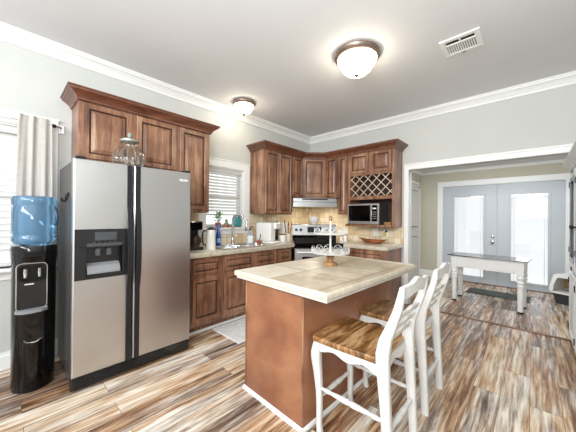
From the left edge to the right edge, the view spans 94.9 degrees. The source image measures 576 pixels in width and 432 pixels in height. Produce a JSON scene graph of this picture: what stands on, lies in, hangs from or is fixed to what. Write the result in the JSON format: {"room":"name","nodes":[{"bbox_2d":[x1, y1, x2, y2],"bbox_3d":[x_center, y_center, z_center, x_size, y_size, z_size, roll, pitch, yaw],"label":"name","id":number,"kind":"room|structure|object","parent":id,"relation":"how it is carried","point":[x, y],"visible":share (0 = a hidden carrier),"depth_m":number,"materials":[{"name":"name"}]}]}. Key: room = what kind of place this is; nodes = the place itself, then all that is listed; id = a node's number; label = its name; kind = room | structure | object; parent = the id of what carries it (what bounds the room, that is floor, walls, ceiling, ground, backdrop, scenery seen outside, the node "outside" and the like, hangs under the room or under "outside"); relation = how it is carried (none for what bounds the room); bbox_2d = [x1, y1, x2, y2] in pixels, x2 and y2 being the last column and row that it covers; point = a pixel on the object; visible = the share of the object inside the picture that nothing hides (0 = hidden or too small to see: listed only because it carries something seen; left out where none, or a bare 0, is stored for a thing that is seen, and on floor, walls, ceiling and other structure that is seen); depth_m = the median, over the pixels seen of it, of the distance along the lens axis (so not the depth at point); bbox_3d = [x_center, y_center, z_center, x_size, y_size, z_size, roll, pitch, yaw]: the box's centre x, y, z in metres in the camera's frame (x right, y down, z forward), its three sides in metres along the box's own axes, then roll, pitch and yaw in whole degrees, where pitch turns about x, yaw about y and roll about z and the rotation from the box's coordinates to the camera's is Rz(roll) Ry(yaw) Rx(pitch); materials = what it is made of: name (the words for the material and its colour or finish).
{"room":"kitchen","nodes":[
{"label":"kitchen","id":0,"kind":"room"},
{"bbox_2d":[0,40,309,352],"bbox_3d":[-1.815,-0.139,3.001,0.150,2.900,6.720,0,0,43],"label":"wall","id":1,"kind":"structure","parent":0,"point":[31,82],"depth_m":2.56,"materials":[{"name":"paint"}]},
{"bbox_2d":[0,339,57,370],"bbox_3d":[-2.798,1.226,1.838,0.016,0.145,3.700,0,0,43],"label":"baseboard","id":2,"kind":"structure","parent":1,"relation":"attached to","point":[4,356],"depth_m":2.25,"materials":[{"name":"white wood"}]},
{"bbox_2d":[0,108,59,280],"bbox_3d":[-2.580,-0.186,2.116,0.205,1.455,1.130,0,0,43],"label":"window","id":3,"kind":"structure","parent":1,"relation":"in","point":[5,273],"depth_m":2.46,"materials":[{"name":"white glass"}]},
{"bbox_2d":[0,124,16,266],"bbox_3d":[-2.591,-0.176,2.126,0.062,1.216,0.850,0,0,43],"label":"window blind","id":4,"kind":"object","parent":3,"relation":"attached to","point":[6,131],"visible":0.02,"depth_m":2.29,"materials":[{"name":"white paint"}]},
{"bbox_2d":[0,114,64,134],"bbox_3d":[-2.504,-0.828,2.071,0.111,0.080,1.172,0,0,43],"label":"curtain rod","id":5,"kind":"object","parent":1,"relation":"attached to","point":[61,128],"visible":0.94,"depth_m":2.41,"materials":[{"name":"silver metal"}]},
{"bbox_2d":[16,113,51,196],"bbox_3d":[-2.219,0.203,2.309,0.064,2.145,0.244,0,0,43],"label":"curtain","id":6,"kind":"object","parent":5,"relation":"hanging from","point":[34,134],"visible":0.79,"depth_m":2.29,"materials":[{"name":"fabric"}]},
{"bbox_2d":[71,99,177,170],"bbox_3d":[-1.678,-0.767,2.790,0.349,0.557,0.899,0,0,43],"label":"upper cabinet","id":7,"kind":"object","parent":1,"relation":"attached to","point":[97,130],"visible":0.7,"depth_m":2.56,"materials":[{"name":"brown wood"}]},
{"bbox_2d":[60,81,220,134],"bbox_3d":[-1.505,-1.081,2.909,0.440,0.095,1.481,0,0,43],"label":"crown molding","id":8,"kind":"structure","parent":7,"relation":"on","point":[72,92],"depth_m":2.58,"materials":[{"name":"brown wood"}]},
{"bbox_2d":[177,126,209,212],"bbox_3d":[-1.226,-0.542,3.258,0.381,0.995,0.404,0,0,43],"label":"upper cabinet","id":9,"kind":"object","parent":1,"relation":"attached to","point":[193,145],"visible":0.59,"depth_m":3.17,"materials":[{"name":"brown wood"}]},
{"bbox_2d":[198,157,249,234],"bbox_3d":[-0.938,-0.281,3.894,0.205,1.085,0.890,0,0,43],"label":"window","id":10,"kind":"structure","parent":1,"relation":"in","point":[244,168],"depth_m":4.05,"materials":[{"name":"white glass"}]},
{"bbox_2d":[214,211,222,227],"bbox_3d":[-0.996,0.040,3.740,0.092,0.238,0.150,0,0,37],"label":"potted plant","id":11,"kind":"object","parent":10,"relation":"on","point":[218,222],"visible":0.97,"depth_m":3.74,"materials":[{"name":"green plant"}]},
{"bbox_2d":[206,167,241,215],"bbox_3d":[-0.948,-0.354,3.904,0.062,0.681,0.610,0,0,43],"label":"window blind","id":12,"kind":"object","parent":10,"relation":"attached to","point":[217,171],"visible":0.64,"depth_m":3.91,"materials":[{"name":"white paint"}]},
{"bbox_2d":[222,219,229,226],"bbox_3d":[-0.900,0.100,3.861,0.116,0.120,0.116,0,0,43],"label":"dish","id":13,"kind":"object","parent":10,"relation":"on","point":[226,224],"visible":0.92,"depth_m":3.83,"materials":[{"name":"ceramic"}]},
{"bbox_2d":[232,215,241,226],"bbox_3d":[-0.771,0.071,3.995,0.053,0.188,0.180,0,0,43],"label":"glass plate","id":14,"kind":"object","parent":10,"relation":"on","point":[237,221],"visible":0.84,"depth_m":4.01,"materials":[{"name":"teal glass"}]},
{"bbox_2d":[250,149,291,214],"bbox_3d":[-0.256,-0.531,4.320,0.365,0.995,0.627,0,0,43],"label":"upper cabinet","id":15,"kind":"object","parent":1,"relation":"attached to","point":[270,170],"visible":1,"depth_m":4.14,"materials":[{"name":"brown wood"}]},
{"bbox_2d":[246,138,407,158],"bbox_3d":[0.602,-1.058,4.223,2.505,0.095,0.871,1,0,4],"label":"crown molding","id":16,"kind":"structure","parent":15,"relation":"attached to","point":[397,143],"depth_m":4.14,"materials":[{"name":"brown wood"}]},
{"bbox_2d":[0,21,575,143],"bbox_3d":[-0.281,-1.523,1.519,4.120,0.112,6.600,0,0,43],"label":"trim","id":17,"kind":"structure","parent":1,"relation":"attached to","point":[10,34],"depth_m":3.18,"materials":[{"name":"white wood"}]},
{"bbox_2d":[0,0,575,136],"bbox_3d":[-0.240,-1.629,1.564,4.520,0.100,6.720,0,0,43],"label":"ceiling","id":18,"kind":"structure","parent":0,"point":[278,55],"depth_m":2.42,"materials":[{"name":"paint"}]},
{"bbox_2d":[233,97,255,115],"bbox_3d":[-0.608,-1.482,3.657,0.317,0.188,0.317,0,0,43],"label":"ceiling lamp","id":19,"kind":"object","parent":18,"relation":"attached to","point":[244,106],"visible":1,"depth_m":3.57,"materials":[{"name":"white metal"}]},
{"bbox_2d":[334,40,380,77],"bbox_3d":[0.667,-1.452,2.562,0.440,0.229,0.440,0,0,43],"label":"ceiling lamp","id":20,"kind":"object","parent":18,"relation":"attached to","point":[355,59],"visible":1,"depth_m":2.44,"materials":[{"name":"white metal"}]},
{"bbox_2d":[439,27,483,57],"bbox_3d":[1.563,-1.549,2.382,0.300,0.021,0.290,0,0,43],"label":"ceiling vent","id":21,"kind":"object","parent":18,"relation":"in","point":[466,41],"visible":1,"depth_m":2.37,"materials":[{"name":"white metal"}]},
{"bbox_2d":[0,275,575,431],"bbox_3d":[0.553,1.391,2.444,4.520,0.120,9.140,0,0,43],"label":"floor","id":22,"kind":"structure","parent":0,"point":[496,378],"depth_m":1.99,"materials":[{"name":"brown wood"}]},
{"bbox_2d":[10,243,57,393],"bbox_3d":[-1.987,0.764,2.068,0.368,1.085,0.270,0,0,43],"label":"water cooler","id":23,"kind":"object","parent":22,"relation":"on","point":[33,267],"visible":0.99,"depth_m":1.97,"materials":[{"name":"black plastic"}]},
{"bbox_2d":[23,269,27,277],"bbox_3d":[-1.913,0.414,1.924,0.042,0.068,0.024,0,0,43],"label":"tap","id":24,"kind":"object","parent":23,"relation":"on","point":[25,271],"depth_m":1.91,"materials":[{"name":"silver metal"}]},
{"bbox_2d":[14,305,47,314],"bbox_3d":[-1.889,0.697,1.951,0.066,0.022,0.180,0,0,43],"label":"drip tray","id":25,"kind":"object","parent":23,"relation":"on","point":[32,309],"depth_m":1.95,"materials":[{"name":"grey plastic"}]},
{"bbox_2d":[10,195,58,244],"bbox_3d":[-1.999,0.030,2.087,0.268,0.380,0.268,0,0,43],"label":"water bottle","id":26,"kind":"object","parent":23,"relation":"on","point":[34,219],"visible":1,"depth_m":1.99,"materials":[{"name":"blue plastic"}]},
{"bbox_2d":[37,267,41,275],"bbox_3d":[-1.861,0.414,1.980,0.042,0.068,0.024,0,0,43],"label":"tap","id":27,"kind":"object","parent":23,"relation":"on","point":[39,269],"depth_m":1.97,"materials":[{"name":"silver metal"}]},
{"bbox_2d":[58,155,190,391],"bbox_3d":[-1.523,0.423,2.507,0.774,1.754,0.916,0,0,43],"label":"refrigerator","id":28,"kind":"object","parent":22,"relation":"on","point":[124,230],"visible":1,"depth_m":2.19,"materials":[{"name":"silver metal"}]},
{"bbox_2d":[60,192,68,201],"bbox_3d":[-1.793,-0.151,2.118,0.120,0.080,0.040,0,0,43],"label":"hook","id":29,"kind":"object","parent":28,"relation":"attached to","point":[67,193],"visible":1,"depth_m":2.10,"materials":[{"name":"black metal"}]},
{"bbox_2d":[111,133,146,166],"bbox_3d":[-1.448,-0.595,2.415,0.282,0.333,0.282,0,0,43],"label":"glass jar","id":30,"kind":"object","parent":28,"relation":"on","point":[128,152],"visible":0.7,"depth_m":2.33,"materials":[{"name":"clear"}]},
{"bbox_2d":[189,255,221,332],"bbox_3d":[-1.142,0.884,3.176,0.606,0.868,0.431,0,0,43],"label":"base cabinet","id":31,"kind":"object","parent":22,"relation":"on","point":[205,294],"visible":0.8,"depth_m":2.97,"materials":[{"name":"brown wood"}]},
{"bbox_2d":[189,314,245,335],"bbox_3d":[-0.569,1.311,3.480,0.014,0.026,1.662,0,0,43],"label":"baseboard","id":32,"kind":"structure","parent":22,"relation":"on","point":[242,316],"depth_m":3.16,"materials":[{"name":"white wood"}]},
{"bbox_2d":[212,317,245,343],"bbox_3d":[-0.424,1.318,3.198,0.500,0.011,0.800,0,0,43],"label":"floor mat","id":33,"kind":"object","parent":22,"relation":"on","point":[234,331],"visible":0.48,"depth_m":3.03,"materials":[{"name":"white fabric"}]},
{"bbox_2d":[218,249,275,322],"bbox_3d":[-0.689,0.889,3.668,0.606,0.868,0.904,0,0,43],"label":"base cabinet","id":34,"kind":"object","parent":22,"relation":"on","point":[233,288],"visible":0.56,"depth_m":3.29,"materials":[{"name":"brown wood"}]},
{"bbox_2d":[190,239,403,258],"bbox_3d":[0.136,0.441,3.648,1.843,0.053,2.851,0,0,43],"label":"countertop","id":35,"kind":"structure","parent":34,"relation":"on","point":[350,244],"depth_m":3.69,"materials":[{"name":"tile"}]},
{"bbox_2d":[190,221,203,250],"bbox_3d":[-1.138,0.230,3.188,0.234,0.345,0.170,0,0,43],"label":"coffee maker","id":36,"kind":"object","parent":35,"relation":"on","point":[195,240],"visible":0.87,"depth_m":3.13,"materials":[{"name":"black plastic"}]},
{"bbox_2d":[202,227,216,249],"bbox_3d":[-0.957,0.265,3.223,0.122,0.278,0.149,0,0,43],"label":"pitcher","id":37,"kind":"object","parent":35,"relation":"on","point":[210,244],"visible":1,"depth_m":3.19,"materials":[{"name":"white ceramic"}]},
{"bbox_2d":[204,243,269,249],"bbox_3d":[-0.678,0.426,3.647,0.460,0.054,0.780,0,0,43],"label":"sink","id":38,"kind":"object","parent":35,"relation":"in","point":[236,245],"visible":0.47,"depth_m":3.69,"materials":[{"name":"silver metal"}]},
{"bbox_2d":[215,225,220,244],"bbox_3d":[-0.961,0.256,3.641,0.087,0.278,0.073,0,0,43],"label":"soap bottle","id":39,"kind":"object","parent":38,"relation":"on","point":[218,235],"visible":0.96,"depth_m":3.62,"materials":[{"name":"blue glass"}]},
{"bbox_2d":[216,245,240,248],"bbox_3d":[-0.809,0.429,3.509,0.385,0.045,0.340,0,0,43],"label":"basin","id":40,"kind":"object","parent":38,"relation":"in","point":[217,246],"depth_m":3.66,"materials":[{"name":"silver metal"}]},
{"bbox_2d":[238,243,261,245],"bbox_3d":[-0.551,0.432,3.788,0.385,0.045,0.340,0,0,43],"label":"basin","id":41,"kind":"object","parent":38,"relation":"in","point":[240,244],"depth_m":3.93,"materials":[{"name":"silver metal"}]},
{"bbox_2d":[247,226,253,244],"bbox_3d":[-0.530,0.270,3.709,0.094,0.258,0.093,0,0,43],"label":"spray bottle","id":42,"kind":"object","parent":38,"relation":"on","point":[250,236],"visible":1,"depth_m":3.68,"materials":[{"name":"white"}]},
{"bbox_2d":[230,215,247,243],"bbox_3d":[-0.700,0.188,3.784,0.250,0.422,0.069,1,0,3],"label":"faucet","id":43,"kind":"object","parent":35,"relation":"on","point":[246,228],"visible":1,"depth_m":3.77,"materials":[{"name":"silver metal"}]},
{"bbox_2d":[256,221,280,243],"bbox_3d":[-0.302,0.247,4.126,0.310,0.330,0.250,0,0,28],"label":"coffee machine","id":44,"kind":"object","parent":35,"relation":"on","point":[266,229],"visible":0.99,"depth_m":4.03,"materials":[{"name":"white plastic"}]},
{"bbox_2d":[275,221,277,239],"bbox_3d":[-0.190,0.246,4.477,0.052,0.336,0.051,0,0,43],"label":"bottle","id":45,"kind":"object","parent":35,"relation":"on","point":[276,230],"visible":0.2,"depth_m":4.45,"materials":[{"name":"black glass"}]},
{"bbox_2d":[279,234,285,241],"bbox_3d":[-0.073,0.348,4.239,0.156,0.134,0.122,0,0,43],"label":"mug","id":46,"kind":"object","parent":35,"relation":"on","point":[282,237],"visible":0.88,"depth_m":4.19,"materials":[{"name":"white ceramic"}]},
{"bbox_2d":[279,222,287,233],"bbox_3d":[-0.079,0.254,4.538,0.144,0.324,0.144,0,0,43],"label":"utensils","id":47,"kind":"object","parent":46,"relation":"in","point":[283,226],"visible":0.6,"depth_m":4.48,"materials":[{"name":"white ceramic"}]},
{"bbox_2d":[285,233,290,241],"bbox_3d":[-0.006,0.351,4.374,0.096,0.130,0.096,0,0,43],"label":"utensil crock","id":48,"kind":"object","parent":35,"relation":"on","point":[288,235],"visible":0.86,"depth_m":4.33,"materials":[{"name":"white ceramic"}]},
{"bbox_2d":[359,237,387,243],"bbox_3d":[1.337,0.386,4.155,0.470,0.082,0.170,0,0,43],"label":"dough bowl","id":49,"kind":"object","parent":35,"relation":"on","point":[372,241],"visible":0.95,"depth_m":4.10,"materials":[{"name":"brown wood"}]},
{"bbox_2d":[276,247,290,263],"bbox_3d":[-0.270,0.894,4.121,0.606,0.868,0.329,0,0,43],"label":"base cabinet","id":50,"kind":"object","parent":22,"relation":"on","point":[282,254],"visible":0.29,"depth_m":3.91,"materials":[{"name":"brown wood"}]},
{"bbox_2d":[292,224,343,260],"bbox_3d":[0.463,0.723,4.334,0.760,1.165,0.693,1,0,-2],"label":"range","id":51,"kind":"object","parent":22,"relation":"on","point":[304,238],"visible":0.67,"depth_m":4.53,"materials":[{"name":"silver metal"}]},
{"bbox_2d":[309,217,319,223],"bbox_3d":[0.457,0.076,4.633,0.204,0.130,0.204,0,0,43],"label":"mixing bowl","id":52,"kind":"object","parent":51,"relation":"on","point":[314,220],"visible":0.96,"depth_m":4.57,"materials":[{"name":"white ceramic"}]},
{"bbox_2d":[292,240,342,243],"bbox_3d":[0.464,0.422,4.370,0.760,0.016,0.614,1,0,-2],"label":"cooktop","id":53,"kind":"object","parent":51,"relation":"in","point":[294,241],"depth_m":4.20,"materials":[{"name":"black"}]},
{"bbox_2d":[234,255,416,431],"bbox_3d":[0.356,0.871,2.156,0.864,0.916,1.304,0,0,45],"label":"kitchen island","id":54,"kind":"object","parent":22,"relation":"on","point":[287,303],"visible":0.81,"depth_m":1.81,"materials":[{"name":"brown wood"}]},
{"bbox_2d":[311,216,349,265],"bbox_3d":[0.358,0.203,2.243,0.319,0.420,0.322,0,0,43],"label":"tiered tray","id":55,"kind":"object","parent":54,"relation":"on","point":[330,253],"visible":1,"depth_m":2.22,"materials":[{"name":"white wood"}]},
{"bbox_2d":[311,244,349,255],"bbox_3d":[0.358,0.282,2.243,0.319,0.056,0.322,0,0,43],"label":"tray","id":56,"kind":"object","parent":55,"relation":"on","point":[329,252],"depth_m":2.23,"materials":[{"name":"white paint"}]},
{"bbox_2d":[314,227,347,234],"bbox_3d":[0.361,0.124,2.241,0.276,0.054,0.287,0,0,43],"label":"tray","id":57,"kind":"object","parent":55,"relation":"on","point":[341,233],"depth_m":2.22,"materials":[{"name":"white paint"}]},
{"bbox_2d":[311,275,427,431],"bbox_3d":[0.491,0.825,1.610,0.573,1.007,0.432,0,0,43],"label":"counter stool","id":58,"kind":"object","parent":22,"relation":"on","point":[355,342],"visible":1,"depth_m":1.56,"materials":[{"name":"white wood"}]},
{"bbox_2d":[346,247,400,300],"bbox_3d":[1.314,0.908,4.082,0.632,0.868,0.606,0,0,43],"label":"base cabinet","id":59,"kind":"object","parent":22,"relation":"on","point":[393,285],"visible":0.16,"depth_m":3.85,"materials":[{"name":"brown wood"}]},
{"bbox_2d":[359,262,450,416],"bbox_3d":[0.908,0.830,2.062,0.573,1.007,0.432,0,0,43],"label":"counter stool","id":60,"kind":"object","parent":22,"relation":"on","point":[380,311],"visible":0.73,"depth_m":1.97,"materials":[{"name":"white wood"}]},
{"bbox_2d":[447,252,531,313],"bbox_3d":[3.099,0.990,4.107,0.496,0.737,0.976,1,0,-43],"label":"console table","id":61,"kind":"object","parent":22,"relation":"on","point":[518,266],"visible":1,"depth_m":3.93,"materials":[{"name":"white wood"}]},
{"bbox_2d":[465,287,531,302],"bbox_3d":[3.648,1.360,4.603,0.868,0.010,0.428,0,0,45],"label":"rug","id":62,"kind":"object","parent":22,"relation":"on","point":[503,295],"visible":1,"depth_m":4.59,"materials":[{"name":"grey fabric"}]},
{"bbox_2d":[549,272,568,305],"bbox_3d":[4.473,1.134,4.123,0.500,0.475,0.470,1,0,-25],"label":"pet carrier","id":63,"kind":"object","parent":22,"relation":"on","point":[559,285],"visible":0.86,"depth_m":4.17,"materials":[{"name":"grey plastic"}]},
{"bbox_2d":[549,272,568,290],"bbox_3d":[4.467,1.041,4.120,0.465,0.290,0.444,1,0,-25],"label":"hood","id":64,"kind":"object","parent":63,"relation":"attached to","point":[559,282],"depth_m":4.24,"materials":[{"name":"white plastic"}]},
{"bbox_2d":[552,292,568,305],"bbox_3d":[4.472,1.289,4.123,0.470,0.165,0.430,1,0,-25],"label":"tray","id":65,"kind":"object","parent":63,"relation":"on","point":[562,298],"depth_m":4.10,"materials":[{"name":"grey"}]},
{"bbox_2d":[563,140,575,353],"bbox_3d":[2.776,0.383,2.243,0.550,1.935,1.287,0,0,43],"label":"hutch","id":66,"kind":"object","parent":22,"relation":"on","point":[569,162],"visible":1,"depth_m":2.54,"materials":[{"name":"paint"}]},
{"bbox_2d":[411,172,420,182],"bbox_3d":[2.264,0.125,5.350,0.120,2.460,2.270,0,0,43],"label":"wall","id":67,"kind":"structure","parent":0,"point":[415,177],"depth_m":5.92,"materials":[{"name":"paint"}]},
{"bbox_2d":[411,183,419,279],"bbox_3d":[2.734,0.325,5.748,0.033,2.050,0.735,0,0,43],"label":"door","id":68,"kind":"structure","parent":67,"relation":"in","point":[415,189],"depth_m":5.78,"materials":[{"name":"white paint"}]},
{"bbox_2d":[411,180,420,275],"bbox_3d":[2.733,0.297,5.749,0.030,2.125,0.855,0,0,43],"label":"trim","id":69,"kind":"structure","parent":67,"relation":"attached to","point":[412,181],"depth_m":6.01,"materials":[{"name":"white wood"}]},
{"bbox_2d":[309,84,575,303],"bbox_3d":[1.982,-0.102,3.981,4.120,2.900,0.130,0,0,43],"label":"wall","id":70,"kind":"structure","parent":0,"point":[546,118],"depth_m":3.52,"materials":[{"name":"paint"}]},
{"bbox_2d":[292,156,337,198],"bbox_3d":[0.452,-0.673,4.710,0.875,0.695,0.901,0,0,43],"label":"upper cabinet","id":71,"kind":"object","parent":70,"relation":"attached to","point":[311,178],"visible":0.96,"depth_m":4.64,"materials":[{"name":"brown wood"}]},
{"bbox_2d":[292,197,336,207],"bbox_3d":[0.459,-0.243,4.664,0.750,0.158,0.348,1,0,-2],"label":"range hood","id":72,"kind":"object","parent":71,"relation":"attached to","point":[296,201],"visible":0.99,"depth_m":4.51,"materials":[{"name":"silver metal"}]},
{"bbox_2d":[338,155,348,214],"bbox_3d":[1.030,-0.523,4.550,0.190,0.985,0.349,0,0,43],"label":"upper cabinet","id":73,"kind":"object","parent":70,"relation":"attached to","point":[343,161],"visible":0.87,"depth_m":4.42,"materials":[{"name":"brown wood"}]},
{"bbox_2d":[345,147,402,226],"bbox_3d":[1.358,-0.426,4.229,0.784,1.175,0.374,0,0,43],"label":"upper cabinet","id":74,"kind":"object","parent":70,"relation":"attached to","point":[373,176],"visible":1,"depth_m":4.12,"materials":[{"name":"brown wood"}]},
{"bbox_2d":[348,203,387,224],"bbox_3d":[1.279,-0.035,4.264,0.530,0.326,0.365,0,0,43],"label":"microwave","id":75,"kind":"object","parent":74,"relation":"on","point":[370,213],"visible":0.97,"depth_m":4.12,"materials":[{"name":"silver metal"}]},
{"bbox_2d":[345,224,391,226],"bbox_3d":[1.335,0.145,4.231,0.754,0.032,0.355,0,0,43],"label":"shelf","id":76,"kind":"object","parent":74,"relation":"attached to","point":[364,225],"depth_m":4.12,"materials":[{"name":"brown wood"}]},
{"bbox_2d":[373,229,377,235],"bbox_3d":[1.449,0.270,4.372,0.080,0.120,0.010,0,0,43],"label":"wall outlet","id":77,"kind":"object","parent":70,"relation":"attached to","point":[375,231],"visible":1,"depth_m":4.37,"materials":[{"name":"white plastic"}]},
{"bbox_2d":[379,227,387,236],"bbox_3d":[1.539,0.243,4.265,0.144,0.175,0.045,0,0,43],"label":"plug adapter","id":78,"kind":"object","parent":70,"relation":"attached to","point":[385,231],"visible":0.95,"depth_m":4.24,"materials":[{"name":"white plastic"}]},
{"bbox_2d":[403,143,573,303],"bbox_3d":[2.584,0.280,3.324,2.200,2.145,0.030,0,0,43],"label":"trim","id":79,"kind":"structure","parent":70,"relation":"attached to","point":[565,148],"depth_m":3.56,"materials":[{"name":"white wood"}]},
{"bbox_2d":[412,159,564,175],"bbox_3d":[3.318,-0.973,4.390,2.720,0.050,2.270,0,0,43],"label":"trim","id":80,"kind":"structure","parent":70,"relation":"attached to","point":[560,160],"depth_m":5.21,"materials":[{"name":"white wood"}]},
{"bbox_2d":[410,304,570,340],"bbox_3d":[2.585,1.347,3.333,2.060,0.010,0.050,0,0,43],"label":"trim","id":81,"kind":"structure","parent":70,"relation":"attached to","point":[539,333],"depth_m":3.22,"materials":[{"name":"brown wood"}]},
{"bbox_2d":[417,155,566,172],"bbox_3d":[3.352,-1.038,4.441,2.940,0.080,2.390,0,0,43],"label":"ceiling","id":82,"kind":"structure","parent":0,"point":[558,157],"depth_m":4.96,"materials":[{"name":"paint"}]},
{"bbox_2d":[420,163,570,270],"bbox_3d":[4.074,0.141,5.306,2.840,2.460,0.120,0,0,43],"label":"wall","id":83,"kind":"structure","parent":0,"point":[429,183],"depth_m":5.93,"materials":[{"name":"paint"}]},
{"bbox_2d":[420,269,432,276],"bbox_3d":[4.040,1.298,5.188,2.720,0.145,0.080,0,0,43],"label":"baseboard","id":84,"kind":"structure","parent":83,"relation":"attached to","point":[429,273],"depth_m":6.03,"materials":[{"name":"white wood"}]},
{"bbox_2d":[454,196,482,276],"bbox_3d":[3.792,0.404,5.552,0.520,1.670,0.018,0,0,43],"label":"blind","id":85,"kind":"object","parent":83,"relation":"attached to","point":[469,197],"depth_m":5.54,"materials":[{"name":"white fabric"}]},
{"bbox_2d":[443,184,496,284],"bbox_3d":[3.769,0.360,5.527,0.930,1.993,0.112,0,0,43],"label":"door","id":86,"kind":"structure","parent":83,"relation":"in","point":[488,192],"depth_m":5.49,"materials":[{"name":"paint"}]},
{"bbox_2d":[449,278,552,293],"bbox_3d":[4.129,1.366,5.234,1.870,0.011,0.130,0,0,43],"label":"trim","id":87,"kind":"structure","parent":83,"relation":"attached to","point":[449,278],"depth_m":5.13,"materials":[{"name":"brown wood"}]},
{"bbox_2d":[437,173,570,277],"bbox_3d":[4.136,0.311,5.233,2.080,2.120,0.140,0,0,43],"label":"trim","id":88,"kind":"structure","parent":83,"relation":"attached to","point":[562,176],"depth_m":5.13,"materials":[{"name":"white wood"}]},
{"bbox_2d":[511,193,547,284],"bbox_3d":[4.481,0.409,4.917,0.520,1.670,0.018,0,0,43],"label":"blind","id":89,"kind":"object","parent":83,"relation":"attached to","point":[512,194],"depth_m":4.89,"materials":[{"name":"white fabric"}]},
{"bbox_2d":[496,180,565,292],"bbox_3d":[4.474,0.365,4.915,0.939,1.993,0.056,0,0,43],"label":"door","id":90,"kind":"structure","parent":83,"relation":"in","point":[555,190],"depth_m":4.84,"materials":[{"name":"paint"}]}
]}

